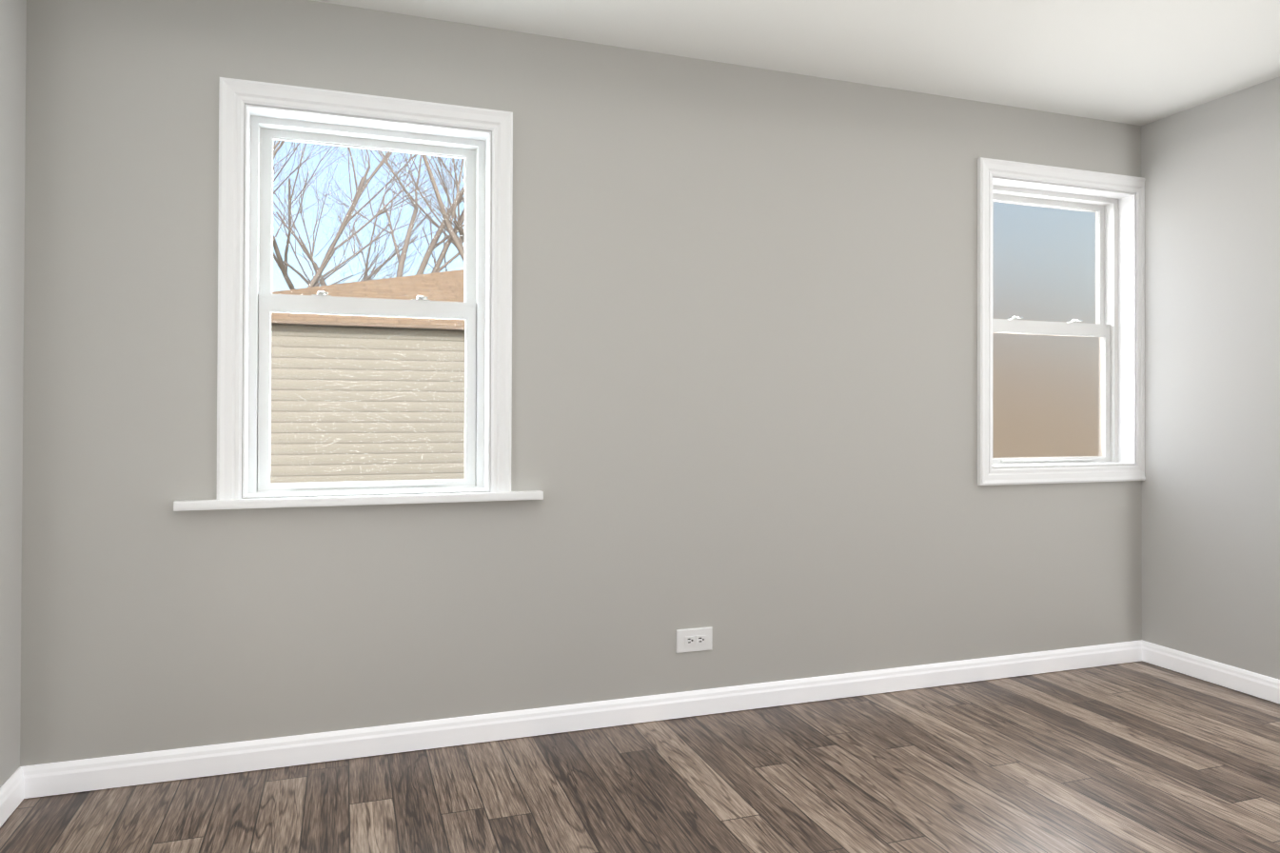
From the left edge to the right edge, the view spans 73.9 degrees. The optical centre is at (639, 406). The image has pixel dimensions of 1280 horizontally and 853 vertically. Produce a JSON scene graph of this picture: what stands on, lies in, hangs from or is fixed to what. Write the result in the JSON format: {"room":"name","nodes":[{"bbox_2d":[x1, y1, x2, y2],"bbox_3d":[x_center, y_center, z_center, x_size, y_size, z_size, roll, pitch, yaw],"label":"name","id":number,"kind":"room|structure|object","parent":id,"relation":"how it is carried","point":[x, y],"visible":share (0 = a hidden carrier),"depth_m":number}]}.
{"room":"empty bedroom","nodes":[
{"label":"empty bedroom","id":0,"kind":"room"},
{"bbox_2d":[0,0,26,787],"bbox_3d":[-1.248,-0.091,0.759,0.200,2.300,3.245,0,0,-19],"label":"wall","id":1,"kind":"structure","parent":0,"point":[12,75],"depth_m":2.24},
{"bbox_2d":[0,766,23,827],"bbox_3d":[-1.151,1.015,0.786,0.014,0.084,3.245,0,0,-19],"label":"baseboard","id":2,"kind":"structure","parent":1,"relation":"attached to","point":[11,793],"depth_m":2.23},
{"bbox_2d":[19,0,1142,766],"bbox_3d":[0.203,-0.070,3.087,4.470,2.300,0.200,0,0,-19],"label":"wall","id":3,"kind":"structure","parent":0,"point":[743,424],"depth_m":2.84},
{"bbox_2d":[173,77,543,511],"bbox_3d":[-0.851,-0.328,2.689,1.066,1.255,0.223,0,0,-19],"label":"window","id":4,"kind":"structure","parent":3,"relation":"in","point":[249,132],"depth_m":2.67},
{"bbox_2d":[20,639,1142,798],"bbox_3d":[0.235,1.035,2.978,4.070,0.084,0.014,0,0,-19],"label":"baseboard","id":5,"kind":"structure","parent":3,"relation":"attached to","point":[50,778],"depth_m":2.76},
{"bbox_2d":[676,626,712,652],"bbox_3d":[0.191,0.816,2.967,0.135,0.080,0.008,0,0,-19],"label":"electrical outlet plate","id":6,"kind":"object","parent":3,"relation":"attached to","point":[692,640],"visible":1,"depth_m":2.96},
{"bbox_2d":[977,157,1145,485],"bbox_3d":[1.738,-0.333,3.599,0.898,1.299,0.201,0,0,-19],"label":"window","id":7,"kind":"structure","parent":3,"relation":"in","point":[1060,328],"depth_m":3.64},
{"bbox_2d":[0,660,1279,852],"bbox_3d":[1.095,1.133,1.566,5.170,0.120,3.645,0,0,-19],"label":"floor","id":8,"kind":"structure","parent":0,"point":[1140,756],"depth_m":2.39},
{"bbox_2d":[312,0,1279,125],"bbox_3d":[1.103,-1.287,1.583,5.170,0.120,3.645,0,0,-19],"label":"ceiling","id":9,"kind":"structure","parent":0,"point":[1138,62],"depth_m":2.83},
{"bbox_2d":[1141,76,1279,679],"bbox_3d":[2.762,-0.067,2.151,0.150,2.300,3.245,0,0,-19],"label":"wall","id":10,"kind":"structure","parent":0,"point":[1211,502],"depth_m":3.35},
{"bbox_2d":[1142,640,1279,703],"bbox_3d":[2.260,1.044,3.326,0.014,0.084,0.684,0,0,-19],"label":"baseboard","id":11,"kind":"structure","parent":10,"relation":"attached to","point":[1253,683],"depth_m":3.34},
{"label":"outside","id":12,"kind":"structure","parent":0,"visible":0},
{"bbox_3d":[-0.974,2.263,15.478,130.000,0.200,150.000,0,0,-19],"label":"ground","id":13,"kind":"structure","parent":12,"visible":0},
{"bbox_2d":[270,269,465,483],"bbox_3d":[-0.433,0.030,13.555,12.506,4.242,8.252,0,0,-19],"label":"neighbouring house","id":14,"kind":"structure","parent":13,"relation":"on","point":[388,406],"depth_m":8.56},
{"bbox_2d":[272,139,464,289],"bbox_3d":[-6.148,-5.710,22.057,24.380,15.969,17.812,0,0,-19],"label":"trees","id":15,"kind":"object","parent":13,"relation":"on","point":[402,259],"depth_m":21.35}
]}

